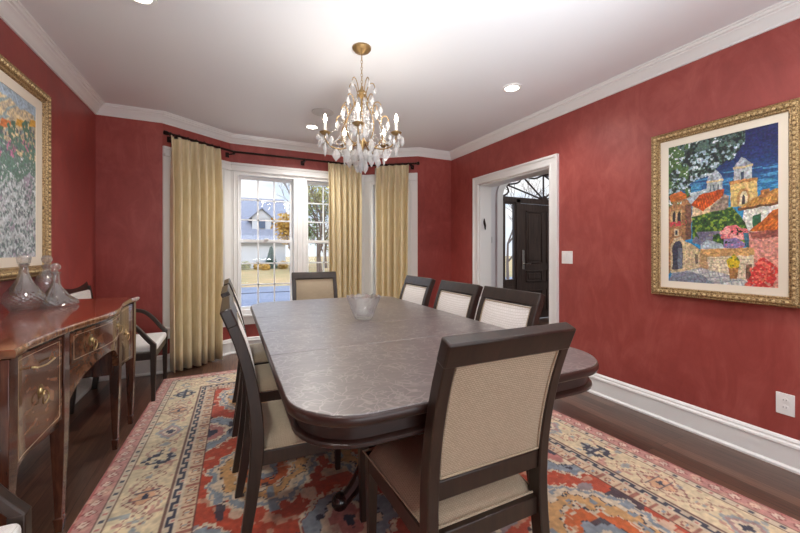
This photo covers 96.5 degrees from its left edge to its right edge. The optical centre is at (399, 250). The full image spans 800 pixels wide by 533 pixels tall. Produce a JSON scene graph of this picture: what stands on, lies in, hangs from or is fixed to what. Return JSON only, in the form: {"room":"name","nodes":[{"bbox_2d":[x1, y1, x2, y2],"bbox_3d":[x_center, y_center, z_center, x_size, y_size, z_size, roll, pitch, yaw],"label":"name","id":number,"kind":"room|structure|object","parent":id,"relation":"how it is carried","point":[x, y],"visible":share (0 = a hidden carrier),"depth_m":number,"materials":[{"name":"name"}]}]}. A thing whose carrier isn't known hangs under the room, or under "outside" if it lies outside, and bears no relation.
{"room":"dining room","nodes":[
{"label":"dining room","id":0,"kind":"room"},
{"bbox_2d":[0,18,94,313],"bbox_3d":[-1.322,-0.075,-0.004,0.150,2.550,7.530,0,0,-25],"label":"wall","id":1,"kind":"structure","parent":0,"point":[72,121],"depth_m":2.68,"materials":[{"name":"red paint"}]},
{"bbox_2d":[0,54,50,281],"bbox_3d":[-2.001,-0.435,1.661,0.054,1.190,1.580,0,0,-25],"label":"framed painting","id":2,"kind":"object","parent":1,"relation":"attached to","point":[25,108],"visible":0.98,"depth_m":2.11,"materials":[{"name":"multicoloured paint"}]},
{"bbox_2d":[95,115,162,355],"bbox_3d":[-2.606,-0.075,3.472,0.520,2.550,0.150,0,0,-25],"label":"wall","id":3,"kind":"structure","parent":0,"point":[128,152],"depth_m":3.40,"materials":[{"name":"red paint"}]},
{"bbox_2d":[163,124,229,353],"bbox_3d":[-2.229,-0.075,3.879,0.150,2.550,0.854,0,0,28],"label":"wall","id":4,"kind":"structure","parent":0,"point":[174,130],"depth_m":3.84,"materials":[{"name":"red paint"}]},
{"bbox_2d":[163,146,230,338],"bbox_3d":[-2.193,-0.083,3.860,0.210,1.905,0.744,0,0,28],"label":"window","id":5,"kind":"structure","parent":4,"relation":"in","point":[226,165],"depth_m":3.55,"materials":[{"name":"white paint"}]},
{"bbox_2d":[241,277,511,305],"bbox_3d":[3.826,1.950,15.224,160.000,0.340,13.800,0,0,-25],"label":"road","id":6,"kind":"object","parent":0,"point":[282,293],"depth_m":14.94,"materials":[{"name":"grey asphalt"}]},
{"bbox_2d":[230,143,548,338],"bbox_3d":[1.295,-0.275,5.822,7.455,2.950,0.200,0,0,-25],"label":"wall","id":7,"kind":"structure","parent":0,"point":[251,329],"depth_m":4.47,"materials":[{"name":"red paint"}]},
{"bbox_2d":[163,130,419,169],"bbox_3d":[-1.123,-1.121,4.266,2.805,0.071,0.595,0,0,-25],"label":"curtain rod","id":8,"kind":"object","parent":7,"relation":"attached to","point":[227,154],"visible":0.74,"depth_m":4.20,"materials":[{"name":"brown metal"}]},
{"bbox_2d":[169,132,222,372],"bbox_3d":[-2.100,0.012,3.707,0.143,2.336,0.560,0,0,29],"label":"curtain","id":9,"kind":"object","parent":8,"relation":"hanging from","point":[196,180],"visible":0.99,"depth_m":3.67,"materials":[{"name":"beige fabric"}]},
{"bbox_2d":[328,160,361,297],"bbox_3d":[-0.708,0.013,4.645,0.471,2.335,0.143,0,0,-25],"label":"curtain","id":10,"kind":"object","parent":8,"relation":"hanging from","point":[345,184],"visible":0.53,"depth_m":4.63,"materials":[{"name":"beige fabric"}]},
{"bbox_2d":[375,162,408,298],"bbox_3d":[-0.110,0.012,4.691,0.467,2.336,0.144,0,0,13],"label":"curtain","id":11,"kind":"object","parent":8,"relation":"hanging from","point":[391,182],"visible":0.72,"depth_m":4.70,"materials":[{"name":"beige fabric"}]},
{"bbox_2d":[230,162,363,324],"bbox_3d":[-1.252,-0.083,4.560,1.660,1.905,0.210,0,0,-25],"label":"window","id":12,"kind":"structure","parent":7,"relation":"in","point":[299,180],"depth_m":4.45,"materials":[{"name":"white paint"}]},
{"bbox_2d":[496,183,507,287],"bbox_3d":[2.625,-0.160,6.326,2.320,2.720,0.035,0,0,-25],"label":"trim","id":13,"kind":"structure","parent":7,"relation":"attached to","point":[500,190],"depth_m":5.85,"materials":[{"name":"white paint"}]},
{"bbox_2d":[503,174,548,317],"bbox_3d":[2.592,-0.095,6.396,2.060,2.590,0.139,0,0,-25],"label":"door","id":14,"kind":"structure","parent":7,"relation":"in","point":[530,222],"depth_m":6.25,"materials":[{"name":"brown wood"}]},
{"bbox_2d":[364,156,417,174],"bbox_3d":[-0.112,-0.075,4.887,0.846,2.550,0.150,0,0,11],"label":"wall","id":15,"kind":"structure","parent":0,"point":[371,170],"depth_m":4.79,"materials":[{"name":"red paint"}]},
{"bbox_2d":[364,173,417,295],"bbox_3d":[-0.120,-0.083,4.847,0.736,1.905,0.210,0,0,11],"label":"window","id":16,"kind":"structure","parent":15,"relation":"in","point":[369,180],"depth_m":4.84,"materials":[{"name":"white paint"}]},
{"bbox_2d":[19,0,781,150],"bbox_3d":[0.414,-1.425,1.083,4.280,0.150,8.000,0,0,-25],"label":"ceiling","id":17,"kind":"structure","parent":0,"point":[258,68],"depth_m":2.40,"materials":[{"name":"white paint"}]},
{"bbox_2d":[131,0,157,5],"bbox_3d":[-1.373,-1.346,1.883,0.160,0.008,0.160,0,0,-25],"label":"recessed light","id":18,"kind":"object","parent":17,"relation":"in","point":[141,2],"visible":1,"depth_m":1.93,"materials":[{"name":"white paint"}]},
{"bbox_2d":[305,124,319,129],"bbox_3d":[-0.954,-1.346,3.876,0.160,0.008,0.160,0,0,-25],"label":"recessed light","id":19,"kind":"object","parent":17,"relation":"in","point":[308,126],"visible":1,"depth_m":3.86,"materials":[{"name":"white paint"}]},
{"bbox_2d":[311,108,333,116],"bbox_3d":[-0.752,-1.346,3.474,0.214,0.008,0.214,0,0,-25],"label":"ceiling speaker","id":20,"kind":"object","parent":17,"relation":"attached to","point":[321,112],"visible":0.96,"depth_m":3.46,"materials":[{"name":"grey"}]},
{"bbox_2d":[316,42,403,173],"bbox_3d":[-0.271,-0.932,2.373,0.553,0.835,0.559,0,0,-25],"label":"chandelier","id":21,"kind":"object","parent":17,"relation":"hanging from","point":[359,157],"visible":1,"depth_m":2.32,"materials":[{"name":"crystal"},{"name":"antique brass"}]},
{"bbox_2d":[356,112,359,120],"bbox_3d":[-0.251,-0.796,2.131,0.021,0.063,0.021,0,0,-25],"label":"candle","id":22,"kind":"object","parent":21,"relation":"on","point":[357,114],"depth_m":2.12,"materials":[{"name":"white wax"}]},
{"bbox_2d":[502,83,521,92],"bbox_3d":[0.926,-1.346,2.952,0.160,0.008,0.160,0,0,-25],"label":"recessed light","id":23,"kind":"object","parent":17,"relation":"in","point":[513,87],"visible":1,"depth_m":2.94,"materials":[{"name":"white paint"}]},
{"bbox_2d":[16,317,799,532],"bbox_3d":[2.468,1.260,2.144,8.900,0.120,8.150,0,0,-25],"label":"floor","id":24,"kind":"structure","parent":0,"point":[90,452],"depth_m":2.13,"materials":[{"name":"brown wood"}]},
{"bbox_2d":[0,483,31,532],"bbox_3d":[-1.227,0.728,0.634,0.632,0.945,0.608,0,0,-25],"label":"armchair","id":25,"kind":"object","parent":24,"relation":"on","point":[18,513],"visible":1,"depth_m":1.00,"materials":[{"name":"brown wood"}]},
{"bbox_2d":[0,297,138,532],"bbox_3d":[-1.741,0.761,1.758,0.520,0.878,1.490,0,0,-24],"label":"sideboard","id":26,"kind":"object","parent":24,"relation":"on","point":[45,353],"visible":0.99,"depth_m":1.52,"materials":[{"name":"brown wood"}]},
{"bbox_2d":[0,255,45,311],"bbox_3d":[-2.021,0.172,1.917,0.174,0.298,0.171,0,0,-25],"label":"decanter","id":27,"kind":"object","parent":26,"relation":"on","point":[25,308],"visible":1,"depth_m":1.92,"materials":[{"name":"clear glass"}]},
{"bbox_2d":[34,256,59,303],"bbox_3d":[-2.179,0.173,2.202,0.114,0.295,0.113,0,0,-25],"label":"decanter","id":28,"kind":"object","parent":26,"relation":"on","point":[45,301],"visible":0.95,"depth_m":2.18,"materials":[{"name":"clear glass"}]},
{"bbox_2d":[31,264,79,307],"bbox_3d":[-2.024,0.196,2.099,0.209,0.250,0.211,0,0,-25],"label":"decanter","id":29,"kind":"object","parent":26,"relation":"on","point":[52,304],"visible":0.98,"depth_m":2.10,"materials":[{"name":"clear glass"}]},
{"bbox_2d":[59,282,167,414],"bbox_3d":[-2.347,0.728,2.964,0.632,0.945,0.608,0,0,-25],"label":"armchair","id":30,"kind":"object","parent":24,"relation":"on","point":[151,343],"visible":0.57,"depth_m":2.84,"materials":[{"name":"brown wood"}]},
{"bbox_2d":[67,370,799,532],"bbox_3d":[-0.171,1.195,2.233,2.987,0.008,3.720,0,0,-25],"label":"area rug","id":31,"kind":"object","parent":24,"relation":"on","point":[172,473],"visible":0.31,"depth_m":1.77,"materials":[{"name":"carpet"}]},
{"bbox_2d":[224,278,268,424],"bbox_3d":[-1.013,0.703,2.730,0.597,0.976,0.465,0,0,-25],"label":"dining chair","id":32,"kind":"object","parent":31,"relation":"on","point":[259,356],"visible":0.25,"depth_m":2.57,"materials":[{"name":"brown wood"}]},
{"bbox_2d":[221,284,280,472],"bbox_3d":[-0.772,0.703,2.213,0.597,0.976,0.465,0,0,-25],"label":"dining chair","id":33,"kind":"object","parent":31,"relation":"on","point":[268,389],"visible":0.23,"depth_m":2.01,"materials":[{"name":"brown wood"}]},
{"bbox_2d":[220,295,368,532],"bbox_3d":[-0.492,0.703,1.648,0.597,0.976,0.465,0,0,-25],"label":"dining chair","id":34,"kind":"object","parent":31,"relation":"on","point":[269,438],"visible":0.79,"depth_m":1.43,"materials":[{"name":"brown wood"}]},
{"bbox_2d":[291,271,337,299],"bbox_3d":[-0.778,0.703,3.419,0.465,0.976,0.597,0,0,-23],"label":"dining chair","id":35,"kind":"object","parent":31,"relation":"on","point":[305,285],"visible":0.41,"depth_m":3.61,"materials":[{"name":"beige fabric"}]},
{"bbox_2d":[399,275,435,306],"bbox_3d":[-0.083,0.703,2.874,0.597,0.976,0.465,0,0,-25],"label":"dining chair","id":36,"kind":"object","parent":31,"relation":"on","point":[415,289],"visible":0.27,"depth_m":2.91,"materials":[{"name":"beige fabric"}]},
{"bbox_2d":[250,296,598,511],"bbox_3d":[-0.185,0.803,2.101,1.197,0.776,2.247,0,0,-25],"label":"dining table","id":37,"kind":"object","parent":31,"relation":"on","point":[343,381],"visible":0.73,"depth_m":1.33,"materials":[{"name":"brown wood"}]},
{"bbox_2d":[347,293,378,318],"bbox_3d":[-0.222,0.341,2.176,0.211,0.144,0.211,0,0,-25],"label":"glass bowl","id":38,"kind":"object","parent":37,"relation":"on","point":[358,293],"visible":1,"depth_m":2.16,"materials":[{"name":"clear glass"}]},
{"bbox_2d":[433,280,482,319],"bbox_3d":[0.167,0.703,2.350,0.597,0.976,0.465,0,0,-25],"label":"dining chair","id":39,"kind":"object","parent":31,"relation":"on","point":[457,298],"visible":0.3,"depth_m":2.39,"materials":[{"name":"beige fabric"}]},
{"bbox_2d":[363,322,575,532],"bbox_3d":[0.192,0.703,1.226,0.465,0.976,0.597,0,0,-25],"label":"dining chair","id":40,"kind":"object","parent":31,"relation":"on","point":[493,393],"visible":1,"depth_m":1.03,"materials":[{"name":"brown wood"}]},
{"bbox_2d":[475,286,545,480],"bbox_3d":[0.382,0.703,1.899,0.597,0.976,0.465,0,0,-25],"label":"dining chair","id":41,"kind":"object","parent":31,"relation":"on","point":[505,308],"visible":0.29,"depth_m":1.96,"materials":[{"name":"white fabric"}]},
{"bbox_2d":[418,156,450,307],"bbox_3d":[0.441,-0.075,4.923,0.530,2.550,0.150,0,0,-25],"label":"wall","id":42,"kind":"structure","parent":0,"point":[434,175],"depth_m":4.85,"materials":[{"name":"red paint"}]},
{"bbox_2d":[451,18,799,440],"bbox_3d":[2.335,-0.075,1.738,0.150,2.550,7.530,0,0,-25],"label":"wall","id":43,"kind":"structure","parent":0,"point":[729,359],"depth_m":2.63,"materials":[{"name":"red paint"}]},
{"bbox_2d":[0,0,799,160],"bbox_3d":[0.444,-1.304,0.998,3.900,0.092,7.820,0,0,-25],"label":"trim","id":44,"kind":"structure","parent":43,"relation":"attached to","point":[13,13],"depth_m":2.75,"materials":[{"name":"white paint"}]},
{"bbox_2d":[75,336,799,474],"bbox_3d":[0.444,1.113,0.998,3.900,0.175,7.820,0,0,-25],"label":"baseboard","id":45,"kind":"structure","parent":43,"relation":"attached to","point":[779,450],"depth_m":2.38,"materials":[{"name":"white paint"}]},
{"bbox_2d":[472,153,558,323],"bbox_3d":[1.275,0.145,3.947,0.204,2.110,1.280,0,0,-25],"label":"trim","id":46,"kind":"structure","parent":43,"relation":"attached to","point":[481,185],"depth_m":3.99,"materials":[{"name":"white paint"}]},
{"bbox_2d":[562,251,572,263],"bbox_3d":[1.523,0.058,3.256,0.011,0.115,0.115,0,0,-25],"label":"light switch","id":47,"kind":"object","parent":43,"relation":"attached to","point":[567,256],"visible":1,"depth_m":3.25,"materials":[{"name":"white plastic"}]},
{"bbox_2d":[651,97,799,308],"bbox_3d":[1.982,-0.256,2.239,0.054,1.128,0.754,0,0,-25],"label":"framed painting","id":48,"kind":"object","parent":43,"relation":"attached to","point":[725,192],"visible":1,"depth_m":2.18,"materials":[{"name":"multicoloured paint"}]},
{"bbox_2d":[776,391,794,416],"bbox_3d":[2.132,0.848,1.977,0.010,0.118,0.075,0,0,-25],"label":"wall outlet","id":49,"kind":"object","parent":43,"relation":"attached to","point":[785,403],"visible":1,"depth_m":1.97,"materials":[{"name":"white plastic"}]},
{"bbox_2d":[781,397,788,403],"bbox_3d":[2.130,0.828,1.976,0.004,0.033,0.033,0,0,-25],"label":"socket","id":50,"kind":"object","parent":49,"relation":"attached to","point":[784,400],"depth_m":1.98,"materials":[{"name":"grey plastic"}]},
{"bbox_2d":[781,405,788,410],"bbox_3d":[2.130,0.868,1.976,0.004,0.033,0.033,0,0,-25],"label":"socket","id":51,"kind":"object","parent":49,"relation":"attached to","point":[783,407],"depth_m":1.97,"materials":[{"name":"grey plastic"}]},
{"label":"outside","id":52,"kind":"structure","parent":0,"visible":0},
{"bbox_2d":[241,256,511,287],"bbox_3d":[-20.852,1.950,67.048,160.000,0.300,101.000,0,0,-25],"label":"lawn","id":53,"kind":"structure","parent":52,"point":[281,275],"depth_m":27.35,"materials":[{"name":"plant"}]},
{"bbox_2d":[241,261,250,269],"bbox_3d":[-14.936,1.434,34.547,1.111,1.017,1.051,0,0,-25],"label":"bush","id":54,"kind":"object","parent":53,"relation":"on","point":[243,266],"visible":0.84,"depth_m":34.30,"materials":[{"name":"green plant"}]},
{"bbox_2d":[253,262,261,269],"bbox_3d":[-13.804,1.516,34.836,0.971,0.986,0.941,0,0,-25],"label":"bush","id":55,"kind":"object","parent":53,"relation":"on","point":[254,265],"visible":0.56,"depth_m":34.59,"materials":[{"name":"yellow plant"}]},
{"bbox_2d":[241,197,285,267],"bbox_3d":[-20.923,-2.125,38.704,16.300,7.850,9.120,0,0,-25],"label":"house","id":56,"kind":"structure","parent":53,"relation":"on","point":[248,208],"depth_m":37.92,"materials":[{"name":"grey"}]},
{"bbox_2d":[260,264,269,269],"bbox_3d":[-12.533,1.524,33.364,0.874,0.833,0.887,0,0,45],"label":"bush","id":57,"kind":"object","parent":53,"relation":"on","point":[264,266],"visible":0.95,"depth_m":33.11,"materials":[{"name":"yellow plant"}]},
{"bbox_2d":[266,246,277,268],"bbox_3d":[-13.108,0.955,36.383,1.386,2.919,1.467,0,0,-25],"label":"shrub","id":58,"kind":"object","parent":53,"relation":"on","point":[271,252],"visible":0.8,"depth_m":36.24,"materials":[{"name":"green plant"}]},
{"bbox_2d":[277,260,287,268],"bbox_3d":[-11.682,1.430,35.635,1.075,1.052,1.083,0,0,-25],"label":"bush","id":59,"kind":"object","parent":53,"relation":"on","point":[282,266],"visible":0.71,"depth_m":35.44,"materials":[{"name":"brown plant"}]},
{"bbox_2d":[270,212,308,270],"bbox_3d":[-10.147,-0.814,32.675,3.488,5.243,4.169,0,0,-25],"label":"autumn tree","id":60,"kind":"object","parent":53,"relation":"on","point":[284,227],"visible":0.38,"depth_m":31.29,"materials":[{"name":"brown plant"}]},
{"bbox_2d":[277,182,328,271],"bbox_3d":[-5.233,-2.095,22.119,5.381,7.796,5.122,0,0,-25],"label":"bare tree","id":61,"kind":"object","parent":53,"relation":"on","point":[318,251],"visible":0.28,"depth_m":22.41,"materials":[{"name":"brown plant"}]},
{"bbox_2d":[308,185,328,271],"bbox_3d":[-6.567,-2.425,29.993,4.363,8.475,6.981,0,0,-25],"label":"bare tree","id":62,"kind":"object","parent":53,"relation":"on","point":[318,196],"visible":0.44,"depth_m":29.81,"materials":[{"name":"brown plant"}]},
{"bbox_2d":[308,195,328,267],"bbox_3d":[-8.199,-2.221,37.349,8.147,8.084,4.611,0,0,11],"label":"tree","id":63,"kind":"object","parent":53,"relation":"on","point":[311,233],"visible":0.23,"depth_m":37.76,"materials":[{"name":"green plant"}]},
{"bbox_2d":[506,179,548,278],"bbox_3d":[7.594,-1.595,21.439,3.318,6.794,2.989,0,0,-9],"label":"bare tree","id":64,"kind":"object","parent":53,"relation":"on","point":[508,259],"visible":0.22,"depth_m":21.29,"materials":[{"name":"brown plant"}]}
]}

